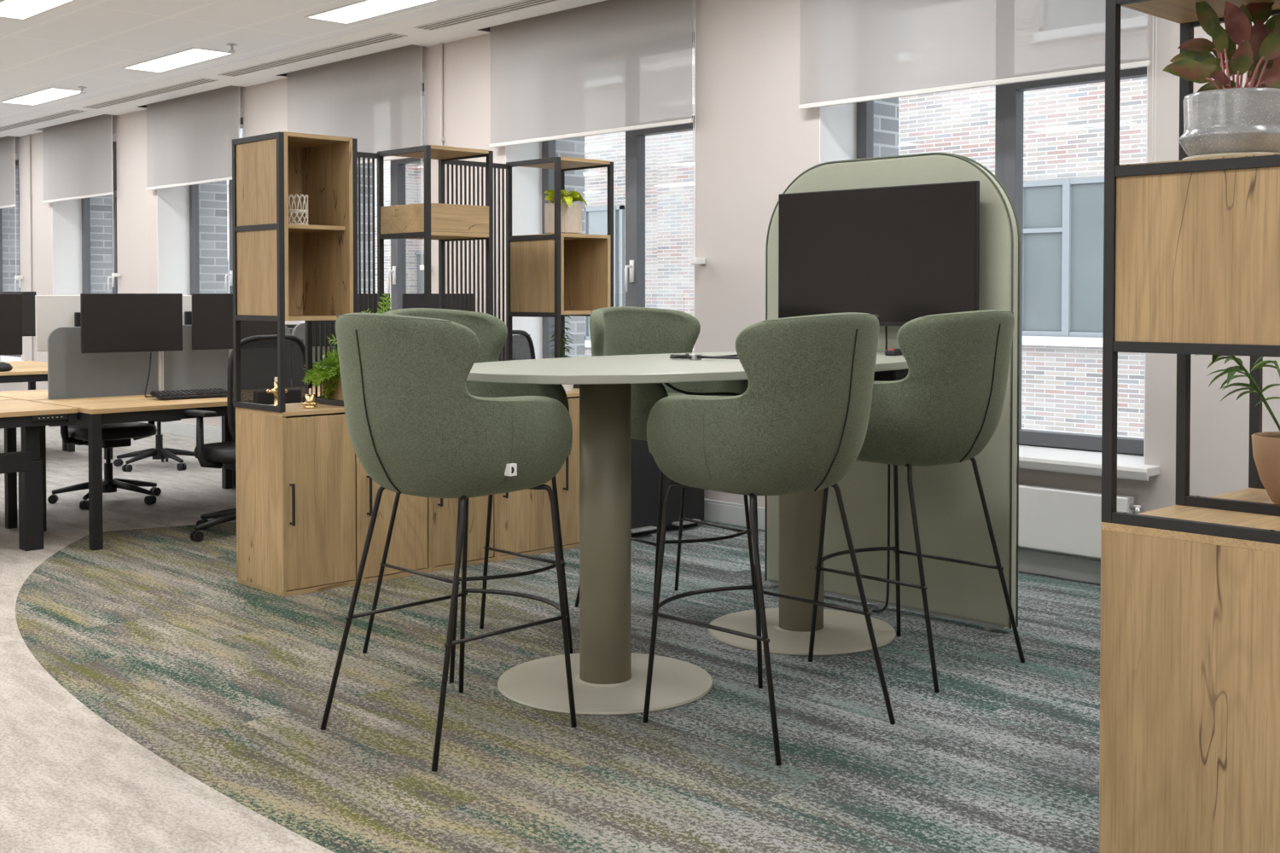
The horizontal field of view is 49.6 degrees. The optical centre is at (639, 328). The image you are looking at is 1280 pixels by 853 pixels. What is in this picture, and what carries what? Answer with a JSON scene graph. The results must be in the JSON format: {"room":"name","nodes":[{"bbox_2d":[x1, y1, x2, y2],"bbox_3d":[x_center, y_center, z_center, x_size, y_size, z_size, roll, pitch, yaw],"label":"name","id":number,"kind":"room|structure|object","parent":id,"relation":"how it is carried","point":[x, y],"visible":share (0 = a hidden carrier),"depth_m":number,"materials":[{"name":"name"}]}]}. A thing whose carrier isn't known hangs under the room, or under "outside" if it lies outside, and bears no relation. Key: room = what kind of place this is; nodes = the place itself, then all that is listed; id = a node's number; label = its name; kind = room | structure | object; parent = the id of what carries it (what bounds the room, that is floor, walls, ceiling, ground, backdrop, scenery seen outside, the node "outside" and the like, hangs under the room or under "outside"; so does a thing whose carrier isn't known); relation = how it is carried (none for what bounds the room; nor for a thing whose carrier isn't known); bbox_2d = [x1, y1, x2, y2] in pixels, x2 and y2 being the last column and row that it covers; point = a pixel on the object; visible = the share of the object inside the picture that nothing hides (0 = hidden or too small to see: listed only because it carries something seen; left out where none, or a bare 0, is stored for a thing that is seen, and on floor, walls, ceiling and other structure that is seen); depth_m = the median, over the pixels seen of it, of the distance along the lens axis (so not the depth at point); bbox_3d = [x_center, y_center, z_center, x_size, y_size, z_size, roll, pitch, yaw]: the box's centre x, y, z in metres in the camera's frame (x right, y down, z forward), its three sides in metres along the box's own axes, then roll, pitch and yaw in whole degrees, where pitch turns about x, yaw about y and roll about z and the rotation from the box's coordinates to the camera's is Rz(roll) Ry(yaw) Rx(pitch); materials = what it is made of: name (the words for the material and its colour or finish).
{"room":"open-plan office","nodes":[
{"label":"open-plan office","id":0,"kind":"room"},
{"bbox_2d":[0,0,606,137],"bbox_3d":[-7.376,-1.951,7.428,11.720,0.052,27.000,-1,2,-44],"label":"ceiling","id":1,"kind":"structure","parent":0,"point":[88,43],"depth_m":9.52,"materials":[{"name":"paint"}]},
{"bbox_2d":[0,0,75,19],"bbox_3d":[-3.598,-1.954,8.245,0.310,0.026,1.200,-1,2,-44],"label":"recessed light","id":2,"kind":"object","parent":1,"relation":"in","point":[20,9],"visible":1,"depth_m":8.40,"materials":[{"name":"white paint"}]},
{"bbox_2d":[0,87,87,105],"bbox_3d":[-5.272,-2.051,12.223,0.310,0.026,1.200,-1,2,-44],"label":"recessed light","id":3,"kind":"object","parent":1,"relation":"in","point":[50,94],"visible":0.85,"depth_m":12.22,"materials":[{"name":"white paint"}]},
{"bbox_2d":[0,109,87,132],"bbox_3d":[-6.142,-2.083,13.994,0.140,0.006,2.420,-1,2,-44],"label":"ceiling vent","id":4,"kind":"object","parent":1,"relation":"in","point":[72,112],"visible":1,"depth_m":13.80,"materials":[{"name":"metal"}]},
{"bbox_2d":[82,77,219,109],"bbox_3d":[-4.306,-2.036,12.084,0.140,0.006,2.420,-1,2,-44],"label":"ceiling vent","id":5,"kind":"object","parent":1,"relation":"in","point":[201,81],"visible":1,"depth_m":11.98,"materials":[{"name":"metal"}]},
{"bbox_2d":[122,47,234,72],"bbox_3d":[-3.457,-2.005,10.335,0.310,0.026,1.200,-1,2,-44],"label":"recessed light","id":6,"kind":"object","parent":1,"relation":"in","point":[193,55],"visible":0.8,"depth_m":10.30,"materials":[{"name":"white paint"}]},
{"bbox_2d":[217,33,407,76],"bbox_3d":[-2.456,-1.989,10.159,0.140,0.006,2.420,-1,2,-44],"label":"ceiling vent","id":7,"kind":"object","parent":1,"relation":"in","point":[387,37],"visible":1,"depth_m":10.05,"materials":[{"name":"metal"}]},
{"bbox_2d":[304,0,438,23],"bbox_3d":[-1.579,-1.957,8.381,0.310,0.026,1.200,-1,2,-44],"label":"recessed light","id":8,"kind":"object","parent":1,"relation":"in","point":[364,9],"visible":0.95,"depth_m":8.48,"materials":[{"name":"white paint"}]},
{"bbox_2d":[413,0,560,30],"bbox_3d":[-0.585,-1.941,8.213,0.140,0.006,2.420,-1,2,-44],"label":"ceiling vent","id":9,"kind":"object","parent":1,"relation":"in","point":[526,3],"visible":1,"depth_m":8.61,"materials":[{"name":"metal"}]},
{"bbox_2d":[1,44,898,357],"bbox_3d":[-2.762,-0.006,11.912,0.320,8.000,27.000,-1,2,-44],"label":"window","id":10,"kind":"structure","parent":0,"point":[212,196],"depth_m":13.27,"materials":[{"name":"glass"}]},
{"bbox_2d":[0,425,1100,852],"bbox_3d":[-7.376,1.102,7.503,11.720,0.001,27.000,-1,2,-44],"label":"floor","id":11,"kind":"structure","parent":0,"point":[154,700],"depth_m":4.21,"materials":[{"name":"carpet"}]},
{"bbox_2d":[0,396,17,529],"bbox_3d":[-4.274,0.751,7.348,1.600,0.710,0.800,-1,2,-44],"label":"desk","id":12,"kind":"object","parent":11,"relation":"on","point":[10,480],"visible":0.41,"depth_m":7.60,"materials":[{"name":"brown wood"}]},
{"bbox_2d":[3,360,66,451],"bbox_3d":[-5.493,0.658,11.148,1.500,0.710,0.800,-1,2,-44],"label":"desk","id":13,"kind":"object","parent":11,"relation":"on","point":[32,386],"visible":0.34,"depth_m":11.60,"materials":[{"name":"brown wood"}]},
{"bbox_2d":[0,399,77,551],"bbox_3d":[-3.692,0.765,6.742,1.600,0.710,0.800,-1,2,-44],"label":"desk","id":14,"kind":"object","parent":11,"relation":"on","point":[28,416],"visible":1,"depth_m":6.94,"materials":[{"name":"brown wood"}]},
{"bbox_2d":[0,293,22,355],"bbox_3d":[-3.522,0.109,7.195,0.560,0.580,0.152,-1,2,-42],"label":"monitor","id":15,"kind":"object","parent":14,"relation":"on","point":[10,304],"visible":1,"depth_m":7.28,"materials":[{"name":"black plastic"}]},
{"bbox_2d":[0,365,112,459],"bbox_3d":[-4.918,0.672,10.549,1.500,0.710,0.800,-1,2,-44],"label":"desk","id":16,"kind":"object","parent":11,"relation":"on","point":[20,374],"visible":0.25,"depth_m":10.38,"materials":[{"name":"brown wood"}]},
{"bbox_2d":[0,361,12,372],"bbox_3d":[-4.766,0.286,10.339,0.160,0.072,0.160,-1,2,-44],"label":"computer mouse","id":17,"kind":"object","parent":16,"relation":"on","point":[4,367],"visible":1,"depth_m":10.30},
{"bbox_2d":[0,291,36,361],"bbox_3d":[-4.879,0.020,10.529,0.540,0.595,0.152,-1,2,-24],"label":"monitor","id":18,"kind":"object","parent":16,"relation":"on","point":[28,298],"visible":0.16,"depth_m":10.54,"materials":[{"name":"black plastic"}]},
{"bbox_2d":[47,420,161,509],"bbox_3d":[-3.289,0.538,8.594,0.674,1.074,0.670,1,2,41],"label":"office chair","id":19,"kind":"object","parent":11,"relation":"on","point":[113,435],"visible":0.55,"depth_m":8.50,"materials":[{"name":"black plastic"}]},
{"bbox_2d":[0,389,232,488],"bbox_3d":[-3.030,0.726,8.377,1.580,0.710,0.800,-1,2,-44],"label":"desk","id":20,"kind":"object","parent":11,"relation":"on","point":[29,395],"visible":0.16,"depth_m":8.30,"materials":[{"name":"brown wood"}]},
{"bbox_2d":[34,295,81,351],"bbox_3d":[-3.136,0.097,7.886,0.540,0.570,0.152,-1,2,-44],"label":"monitor","id":21,"kind":"object","parent":20,"relation":"on","point":[52,312],"visible":0.22,"depth_m":7.80,"materials":[{"name":"plastic"}]},
{"bbox_2d":[182,295,191,325],"bbox_3d":[-2.660,0.086,8.344,0.540,0.570,0.152,-1,2,-44],"label":"monitor","id":22,"kind":"object","parent":20,"relation":"on","point":[187,305],"visible":0.09,"depth_m":8.34,"materials":[{"name":"plastic"}]},
{"bbox_2d":[113,418,194,471],"bbox_3d":[-3.582,0.497,10.294,0.674,1.074,0.670,1,2,26],"label":"office chair","id":23,"kind":"object","parent":11,"relation":"on","point":[159,452],"visible":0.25,"depth_m":10.29,"materials":[{"name":"black plastic"}]},
{"bbox_2d":[31,389,319,550],"bbox_3d":[-2.448,0.740,7.771,1.580,0.710,0.800,-1,2,-44],"label":"desk","id":24,"kind":"object","parent":11,"relation":"on","point":[97,411],"visible":0.31,"depth_m":7.12,"materials":[{"name":"brown wood"}]},
{"bbox_2d":[80,293,182,391],"bbox_3d":[-2.855,0.096,7.738,0.560,0.580,0.152,-1,2,-40],"label":"monitor","id":25,"kind":"object","parent":24,"relation":"on","point":[110,322],"visible":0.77,"depth_m":7.67,"materials":[{"name":"black plastic"}]},
{"bbox_2d":[145,352,154,397],"bbox_3d":[-2.686,0.263,7.734,0.245,0.246,0.110,1,2,29],"label":"cable","id":26,"kind":"object","parent":24,"relation":"on","point":[150,352],"visible":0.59,"depth_m":7.79,"materials":[{"name":"black plastic"}]},
{"bbox_2d":[47,325,290,426],"bbox_3d":[-2.705,0.255,8.095,1.475,0.545,0.024,-1,2,-44],"label":"divider","id":27,"kind":"object","parent":24,"relation":"attached to","point":[72,374],"visible":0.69,"depth_m":7.86,"materials":[{"name":"fabric"}]},
{"bbox_2d":[150,388,226,400],"bbox_3d":[-2.477,0.365,7.683,0.430,0.046,0.150,-1,2,-41],"label":"keyboard","id":28,"kind":"object","parent":24,"relation":"on","point":[211,392],"visible":0.96,"depth_m":7.64,"materials":[{"name":"black plastic"}]},
{"bbox_2d":[191,293,277,358],"bbox_3d":[-2.398,0.085,8.177,0.560,0.580,0.152,-1,2,-41],"label":"monitor","id":29,"kind":"object","parent":24,"relation":"on","point":[212,313],"visible":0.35,"depth_m":8.03,"materials":[{"name":"black plastic"}]},
{"bbox_2d":[232,470,236,488],"bbox_3d":[-2.003,0.701,9.364,1.250,0.710,0.800,-1,2,-44],"label":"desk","id":30,"kind":"object","parent":11,"relation":"on","point":[234,475],"visible":0.05,"depth_m":9.19,"materials":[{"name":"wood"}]},
{"bbox_2d":[182,334,305,541],"bbox_3d":[-2.100,0.567,7.423,0.674,1.074,0.670,1,2,43],"label":"office chair","id":31,"kind":"object","parent":11,"relation":"on","point":[258,359],"visible":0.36,"depth_m":7.22,"materials":[{"name":"black plastic"}]},
{"bbox_2d":[285,324,297,335],"bbox_3d":[-2.280,0.513,9.620,0.674,1.074,0.670,1,2,36],"label":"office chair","id":32,"kind":"object","parent":11,"relation":"on","point":[291,327],"visible":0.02,"depth_m":9.77,"materials":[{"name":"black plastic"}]},
{"bbox_2d":[235,402,360,597],"bbox_3d":[-1.507,0.743,6.140,0.382,0.785,0.444,-1,2,-44],"label":"base cabinet","id":33,"kind":"object","parent":11,"relation":"on","point":[298,468],"visible":0.84,"depth_m":6.00,"materials":[{"name":"brown wood"}]},
{"bbox_2d":[266,377,288,405],"bbox_3d":[-1.597,0.283,6.102,0.091,0.135,0.096,-1,2,-44],"label":"candle holder","id":34,"kind":"object","parent":33,"relation":"on","point":[274,391],"visible":0.59,"depth_m":6.09,"materials":[{"name":"gold metal"}]},
{"bbox_2d":[232,131,358,413],"bbox_3d":[-1.524,-0.243,6.122,0.383,1.187,0.412,-1,2,-44],"label":"shelving unit","id":35,"kind":"object","parent":33,"relation":"on","point":[282,271],"visible":0.81,"depth_m":6.09,"materials":[{"name":"wood"}]},
{"bbox_2d":[288,193,308,224],"bbox_3d":[-1.492,-0.513,6.024,0.099,0.132,0.099,-1,2,-44],"label":"holder","id":36,"kind":"object","parent":35,"relation":"on","point":[291,211],"visible":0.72,"depth_m":5.99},
{"bbox_2d":[301,388,319,408],"bbox_3d":[-1.452,0.308,6.103,0.076,0.085,0.076,-1,2,-44],"label":"candle holder","id":37,"kind":"object","parent":33,"relation":"on","point":[310,403],"visible":1,"depth_m":6.08,"materials":[{"name":"gold metal"}]},
{"bbox_2d":[305,394,314,402],"bbox_3d":[-1.452,0.309,6.103,0.042,0.036,0.042,-1,2,-44],"label":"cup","id":38,"kind":"object","parent":37,"relation":"on","point":[309,398],"depth_m":6.09,"materials":[{"name":"gold metal"}]},
{"bbox_2d":[360,463,431,584],"bbox_3d":[-1.230,0.736,6.406,0.382,0.785,0.444,-1,2,-44],"label":"base cabinet","id":39,"kind":"object","parent":11,"relation":"on","point":[410,543],"visible":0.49,"depth_m":6.27,"materials":[{"name":"brown wood"}]},
{"bbox_2d":[314,151,378,398],"bbox_3d":[-1.387,-0.247,6.522,0.366,1.171,0.024,-1,2,-44],"label":"slatted screen","id":40,"kind":"object","parent":39,"relation":"on","point":[360,154],"visible":0.28,"depth_m":6.58,"materials":[{"name":"black metal"}]},
{"bbox_2d":[302,291,392,401],"bbox_3d":[-1.182,0.087,6.463,0.627,0.511,0.768,1,2,35],"label":"potted plant","id":41,"kind":"object","parent":39,"relation":"on","point":[329,372],"visible":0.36,"depth_m":6.29,"materials":[{"name":"green plant"}]},
{"bbox_2d":[320,313,576,771],"bbox_3d":[-0.560,0.569,4.095,0.576,1.236,0.665,1,2,39],"label":"bar stool","id":42,"kind":"object","parent":11,"relation":"on","point":[415,426],"visible":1,"depth_m":3.85,"materials":[{"name":"green fabric"}]},
{"bbox_2d":[431,494,497,571],"bbox_3d":[-0.954,0.730,6.671,0.382,0.785,0.444,-1,2,-44],"label":"base cabinet","id":43,"kind":"object","parent":11,"relation":"on","point":[444,510],"visible":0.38,"depth_m":6.50,"materials":[{"name":"brown wood"}]},
{"bbox_2d":[376,145,493,315],"bbox_3d":[-0.982,-0.256,6.643,0.383,1.187,0.412,-1,2,-44],"label":"shelving unit","id":44,"kind":"object","parent":43,"relation":"on","point":[427,221],"visible":0.74,"depth_m":6.56,"materials":[{"name":"black metal"}]},
{"bbox_2d":[380,203,488,239],"bbox_3d":[-0.982,-0.508,6.636,0.375,0.149,0.412,-1,2,-44],"label":"box","id":45,"kind":"object","parent":44,"relation":"on","point":[421,221],"depth_m":6.49,"materials":[{"name":"brown wood"}]},
{"bbox_2d":[362,308,573,683],"bbox_3d":[-0.611,0.549,4.936,0.665,1.236,0.576,1,2,42],"label":"bar stool","id":46,"kind":"object","parent":11,"relation":"on","point":[491,332],"visible":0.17,"depth_m":5.11,"materials":[{"name":"green fabric"}]},
{"bbox_2d":[500,330,535,360],"bbox_3d":[-0.957,0.544,8.384,0.670,1.074,0.674,-1,2,-44],"label":"office chair","id":47,"kind":"object","parent":11,"relation":"on","point":[523,347],"visible":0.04,"depth_m":8.29,"materials":[{"name":"fabric"}]},
{"bbox_2d":[497,472,558,561],"bbox_3d":[-0.678,0.723,6.936,0.382,0.785,0.444,-1,2,-44],"label":"base cabinet","id":48,"kind":"object","parent":11,"relation":"on","point":[524,516],"visible":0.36,"depth_m":6.79,"materials":[{"name":"brown wood"}]},
{"bbox_2d":[444,160,508,361],"bbox_3d":[-0.833,-0.260,7.054,0.400,1.171,0.024,-1,2,-44],"label":"slatted screen","id":49,"kind":"object","parent":48,"relation":"on","point":[461,163],"visible":0.54,"depth_m":7.04,"materials":[{"name":"black metal"}]},
{"bbox_2d":[558,388,579,550],"bbox_3d":[-0.402,0.717,7.202,0.382,0.785,0.444,-1,2,-44],"label":"base cabinet","id":50,"kind":"object","parent":11,"relation":"on","point":[568,475],"visible":0.25,"depth_m":7.00,"materials":[{"name":"brown wood"}]},
{"bbox_2d":[506,157,613,389],"bbox_3d":[-0.416,-0.269,7.186,0.383,1.187,0.412,-1,2,-44],"label":"shelving unit","id":51,"kind":"object","parent":50,"relation":"on","point":[557,275],"visible":0.75,"depth_m":7.15,"materials":[{"name":"wood"}]},
{"bbox_2d":[544,189,587,233],"bbox_3d":[-0.396,-0.600,7.168,0.206,0.239,0.191,1,2,30],"label":"potted plant","id":52,"kind":"object","parent":51,"relation":"on","point":[571,213],"visible":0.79,"depth_m":7.13,"materials":[{"name":"green plant"}]},
{"bbox_2d":[546,315,574,391],"bbox_3d":[-0.409,0.130,7.180,0.152,0.389,0.173,-1,2,-44],"label":"potted palm","id":53,"kind":"object","parent":50,"relation":"on","point":[567,387],"visible":0.35,"depth_m":7.17,"materials":[{"name":"green plant"}]},
{"bbox_2d":[630,438,659,537],"bbox_3d":[-0.110,0.753,7.445,0.334,0.700,0.410,-1,2,-44],"label":"pedal bin","id":54,"kind":"object","parent":11,"relation":"on","point":[644,470],"visible":0.16,"depth_m":7.35,"materials":[{"name":"black plastic"}]},
{"bbox_2d":[574,306,756,619],"bbox_3d":[0.109,0.532,5.629,0.576,1.236,0.665,-1,2,-41],"label":"bar stool","id":55,"kind":"object","parent":11,"relation":"on","point":[617,330],"visible":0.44,"depth_m":5.79,"materials":[{"name":"green fabric"}]},
{"bbox_2d":[654,474,703,531],"bbox_3d":[0.131,0.748,7.677,0.334,0.700,0.410,-1,2,-44],"label":"pedal bin","id":56,"kind":"object","parent":11,"relation":"on","point":[694,502],"visible":0.18,"depth_m":7.57,"materials":[{"name":"black plastic"}]},
{"bbox_2d":[466,351,908,715],"bbox_3d":[0.239,0.640,4.907,2.070,1.050,1.090,-1,2,-44],"label":"bar table","id":57,"kind":"object","parent":11,"relation":"on","point":[609,679],"visible":0.7,"depth_m":4.51,"materials":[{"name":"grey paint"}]},
{"bbox_2d":[663,383,741,395],"bbox_3d":[0.261,0.191,4.477,0.534,0.074,0.068,-1,2,-38],"label":"cable","id":58,"kind":"object","parent":57,"relation":"hanging from","point":[670,386],"visible":0.55,"depth_m":4.46,"materials":[{"name":"black plastic"}]},
{"bbox_2d":[669,353,738,360],"bbox_3d":[0.431,0.098,5.147,0.694,0.022,0.266,-1,2,-44],"label":"charging cable","id":59,"kind":"object","parent":57,"relation":"on","point":[688,356],"visible":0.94,"depth_m":4.95,"materials":[{"name":"black plastic"}]},
{"bbox_2d":[884,325,887,349],"bbox_3d":[0.997,0.029,5.554,0.012,0.140,0.047,-1,2,-23],"label":"cable","id":60,"kind":"object","parent":57,"relation":"on","point":[886,327],"visible":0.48,"depth_m":5.57,"materials":[{"name":"black plastic"}]},
{"bbox_2d":[873,368,908,381],"bbox_3d":[0.852,0.175,5.484,0.260,0.092,0.560,-1,2,-44],"label":"cable tray","id":61,"kind":"object","parent":57,"relation":"on","point":[891,375],"depth_m":5.22,"materials":[{"name":"black plastic"}]},
{"bbox_2d":[884,348,902,355],"bbox_3d":[0.998,0.091,5.373,0.044,0.026,0.200,1,2,26],"label":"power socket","id":62,"kind":"object","parent":57,"relation":"on","point":[890,352],"visible":0.76,"depth_m":5.29,"materials":[{"name":"black plastic"}]},
{"bbox_2d":[642,312,895,765],"bbox_3d":[0.381,0.568,4.144,0.665,1.236,0.576,1,2,42],"label":"bar stool","id":63,"kind":"object","parent":11,"relation":"on","point":[800,424],"visible":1,"depth_m":3.89,"materials":[{"name":"green fabric"}]},
{"bbox_2d":[872,464,890,612],"bbox_3d":[0.972,0.670,5.573,0.070,0.952,0.022,0,1,1],"label":"cable","id":64,"kind":"object","parent":11,"relation":"on","point":[888,465],"visible":0.7,"depth_m":5.57,"materials":[{"name":"black plastic"}]},
{"bbox_2d":[764,152,1020,630],"bbox_3d":[0.991,0.226,5.654,0.055,1.842,1.223,-1,2,-44],"label":"panel","id":65,"kind":"object","parent":11,"relation":"on","point":[951,522],"visible":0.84,"depth_m":5.43,"materials":[{"name":"fabric"}]},
{"bbox_2d":[778,180,979,326],"bbox_3d":[0.957,-0.285,5.563,0.100,0.551,0.970,-1,2,-44],"label":"television","id":66,"kind":"object","parent":65,"relation":"attached to","point":[899,255],"visible":0.8,"depth_m":5.49,"materials":[{"name":"black plastic"}]},
{"bbox_2d":[808,309,1024,692],"bbox_3d":[0.961,0.551,4.832,0.665,1.236,0.576,1,2,42],"label":"bar stool","id":67,"kind":"object","parent":11,"relation":"on","point":[947,408],"visible":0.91,"depth_m":4.57,"materials":[{"name":"green fabric"}]},
{"bbox_2d":[1099,505,1279,852],"bbox_3d":[1.305,0.819,3.027,0.382,0.785,0.444,-1,2,-44],"label":"base cabinet","id":68,"kind":"object","parent":11,"relation":"on","point":[1189,755],"visible":0.95,"depth_m":2.91,"materials":[{"name":"brown wood"}]},
{"bbox_2d":[1101,0,1279,544],"bbox_3d":[1.294,-0.151,3.014,0.383,1.155,0.412,-1,2,-44],"label":"shelving unit","id":69,"kind":"object","parent":68,"relation":"on","point":[1191,247],"visible":0.94,"depth_m":2.93,"materials":[{"name":"brown wood"}]},
{"bbox_2d":[1162,0,1279,160],"bbox_3d":[1.301,-0.550,3.008,0.245,0.387,0.269,-1,2,-44],"label":"potted plant","id":70,"kind":"object","parent":69,"relation":"on","point":[1224,118],"visible":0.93,"depth_m":2.96,"materials":[{"name":"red plant"}]},
{"bbox_2d":[1209,488,1275,504],"bbox_3d":[1.581,0.812,3.292,0.382,0.785,0.444,-1,2,-44],"label":"base cabinet","id":71,"kind":"object","parent":11,"relation":"on","point":[1248,495],"visible":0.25,"depth_m":3.43,"materials":[{"name":"brown wood"}]},
{"bbox_2d":[1195,354,1279,505],"bbox_3d":[1.540,0.200,3.238,0.449,0.442,0.485,-1,2,-44],"label":"potted plant","id":72,"kind":"object","parent":71,"relation":"on","point":[1266,445],"visible":0.78,"depth_m":3.26,"materials":[{"name":"green plant"}]},
{"bbox_3d":[-1.421,0.716,8.758,1.250,0.710,0.800,-1,2,-44],"label":"desk","id":73,"kind":"object","parent":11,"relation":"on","visible":0},
{"bbox_2d":[291,323,337,385],"bbox_3d":[-1.719,0.232,9.042,1.220,0.545,0.024,-1,2,-44],"label":"divider","id":74,"kind":"object","parent":73,"relation":"attached to","point":[299,330],"visible":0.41,"depth_m":8.66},
{"bbox_2d":[312,293,389,346],"bbox_3d":[-1.845,0.072,8.708,0.560,0.580,0.152,-1,2,-44],"label":"monitor","id":75,"kind":"object","parent":73,"relation":"on","point":[362,294],"visible":0.08,"depth_m":8.55,"materials":[{"name":"black plastic"}]},
{"bbox_2d":[401,293,472,311],"bbox_3d":[-1.370,0.061,9.165,0.560,0.580,0.152,-1,2,-44],"label":"monitor","id":76,"kind":"object","parent":73,"relation":"on","point":[409,300],"visible":0.09,"depth_m":9.02,"materials":[{"name":"black plastic"}]},
{"bbox_3d":[1.857,0.806,3.557,0.382,0.785,0.444,-1,2,-44],"label":"cabinet","id":77,"kind":"object","parent":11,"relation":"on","visible":0},
{"bbox_2d":[1248,87,1265,489],"bbox_3d":[1.853,-0.164,3.551,0.383,1.155,0.412,-1,2,-44],"label":"shelving unit","id":78,"kind":"object","parent":77,"relation":"on","point":[1255,412],"visible":0.1,"depth_m":3.57,"materials":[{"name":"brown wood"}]},
{"bbox_2d":[561,384,573,391],"bbox_3d":[-0.395,0.280,7.188,0.120,0.090,0.120,-1,2,-44],"label":"pot","id":79,"kind":"object","parent":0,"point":[567,387],"depth_m":7.15,"materials":[{"name":"ceramic"}]},
{"bbox_2d":[0,0,1279,513],"bbox_3d":[-3.014,-0.615,11.654,0.380,3.230,27.000,-1,2,-44],"label":"wall","id":80,"kind":"structure","parent":0,"point":[753,139],"depth_m":7.71,"materials":[{"name":"paint"}]},
{"bbox_2d":[0,160,23,361],"bbox_3d":[-7.374,-0.784,16.095,0.500,2.368,1.790,-1,2,-44],"label":"window","id":81,"kind":"structure","parent":80,"relation":"in","point":[7,357],"depth_m":16.29,"materials":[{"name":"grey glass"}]},
{"bbox_2d":[0,135,23,279],"bbox_3d":[-7.511,-1.387,15.983,0.076,1.652,1.879,-1,2,-44],"label":"roller blind","id":82,"kind":"object","parent":81,"relation":"attached to","point":[7,143],"visible":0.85,"depth_m":15.47,"materials":[{"name":"fabric"}]},
{"bbox_2d":[28,134,33,360],"bbox_3d":[-6.661,-0.660,15.153,0.030,2.910,0.040,-1,2,-44],"label":"conduit","id":83,"kind":"object","parent":80,"relation":"attached to","point":[30,194],"visible":0.76,"depth_m":15.13,"materials":[{"name":"paint"}]},
{"bbox_2d":[81,141,117,293],"bbox_3d":[-5.573,-0.738,14.221,0.500,2.368,1.730,-1,2,-44],"label":"window","id":84,"kind":"structure","parent":80,"relation":"in","point":[85,201],"depth_m":14.90,"materials":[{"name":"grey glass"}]},
{"bbox_2d":[42,114,121,277],"bbox_3d":[-5.710,-1.341,14.109,0.076,1.652,1.819,-1,2,-44],"label":"roller blind","id":85,"kind":"object","parent":84,"relation":"attached to","point":[78,154],"visible":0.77,"depth_m":14.05,"materials":[{"name":"fabric"}]},
{"bbox_2d":[189,117,243,295],"bbox_3d":[-3.813,-0.694,12.390,0.500,2.368,1.750,-1,2,-44],"label":"window","id":86,"kind":"structure","parent":80,"relation":"in","point":[194,189],"depth_m":13.10,"materials":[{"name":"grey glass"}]},
{"bbox_2d":[146,85,240,190],"bbox_3d":[-3.950,-1.296,12.278,0.076,1.652,1.839,-1,2,-44],"label":"roller blind","id":87,"kind":"object","parent":86,"relation":"attached to","point":[189,137],"visible":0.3,"depth_m":12.25,"materials":[{"name":"fabric"}]},
{"bbox_2d":[286,44,431,270],"bbox_3d":[-2.148,-1.251,10.403,0.076,1.652,1.899,-1,2,-44],"label":"roller blind","id":88,"kind":"object","parent":80,"relation":"attached to","point":[375,99],"visible":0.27,"depth_m":10.24,"materials":[{"name":"fabric"}]},
{"bbox_2d":[387,83,424,310],"bbox_3d":[-2.011,-0.648,10.516,0.500,2.368,1.810,-1,2,-44],"label":"window","id":89,"kind":"structure","parent":80,"relation":"in","point":[398,270],"depth_m":10.61,"materials":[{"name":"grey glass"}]},
{"bbox_2d":[437,42,444,145],"bbox_3d":[-1.381,-0.526,9.661,0.030,2.910,0.040,-1,2,-44],"label":"conduit","id":90,"kind":"object","parent":80,"relation":"attached to","point":[440,138],"visible":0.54,"depth_m":9.62,"materials":[{"name":"paint"}]},
{"bbox_2d":[18,66,1147,465],"bbox_3d":[-3.729,-0.705,12.353,0.320,2.345,17.400,-1,2,-44],"label":"window","id":91,"kind":"structure","parent":80,"relation":"attached to","point":[837,123],"depth_m":12.93,"materials":[{"name":"glass"}]},
{"bbox_2d":[541,32,694,359],"bbox_3d":[-0.180,-0.601,8.611,0.500,2.368,1.825,-1,2,-44],"label":"window","id":92,"kind":"structure","parent":80,"relation":"in","point":[635,140],"depth_m":8.72,"materials":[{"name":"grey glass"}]},
{"bbox_2d":[489,0,705,264],"bbox_3d":[-0.317,-1.204,8.499,0.076,1.652,1.914,-1,2,-44],"label":"roller blind","id":93,"kind":"object","parent":92,"relation":"attached to","point":[608,66],"visible":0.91,"depth_m":8.40,"materials":[{"name":"fabric"}]},
{"bbox_2d":[139,421,1100,584],"bbox_3d":[-3.158,0.943,11.555,0.018,0.120,27.000,-1,2,-44],"label":"baseboard","id":94,"kind":"structure","parent":80,"relation":"attached to","point":[1031,561],"depth_m":6.41,"materials":[{"name":"paint"}]},
{"bbox_2d":[856,66,1160,481],"bbox_3d":[1.669,-0.554,6.687,0.500,2.368,1.886,-1,2,-44],"label":"window","id":95,"kind":"structure","parent":80,"relation":"in","point":[1044,450],"depth_m":6.69,"materials":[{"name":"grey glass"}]},
{"bbox_2d":[798,0,1157,162],"bbox_3d":[1.533,-1.157,6.574,0.076,1.652,1.975,-1,2,-44],"label":"roller blind","id":96,"kind":"object","parent":95,"relation":"attached to","point":[852,51],"visible":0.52,"depth_m":6.62,"materials":[{"name":"fabric"}]},
{"bbox_2d":[1018,483,1142,558],"bbox_3d":[1.537,0.919,6.595,0.082,0.410,1.786,-1,2,-44],"label":"radiator","id":97,"kind":"object","parent":80,"relation":"attached to","point":[1054,520],"visible":0.38,"depth_m":6.17,"materials":[{"name":"metal"}]},
{"label":"outside","id":98,"kind":"structure","parent":0,"visible":0},
{"bbox_3d":[-7.118,8.787,24.587,10.500,0.200,75.000,-1,2,-44],"label":"ground","id":99,"kind":"structure","parent":98,"visible":0},
{"bbox_2d":[226,47,1146,438],"bbox_3d":[-3.152,-3.403,28.101,1.500,24.000,75.000,-1,2,-44],"label":"brick building","id":100,"kind":"structure","parent":99,"relation":"on","point":[1063,127],"depth_m":18.90,"materials":[{"name":"brick"}]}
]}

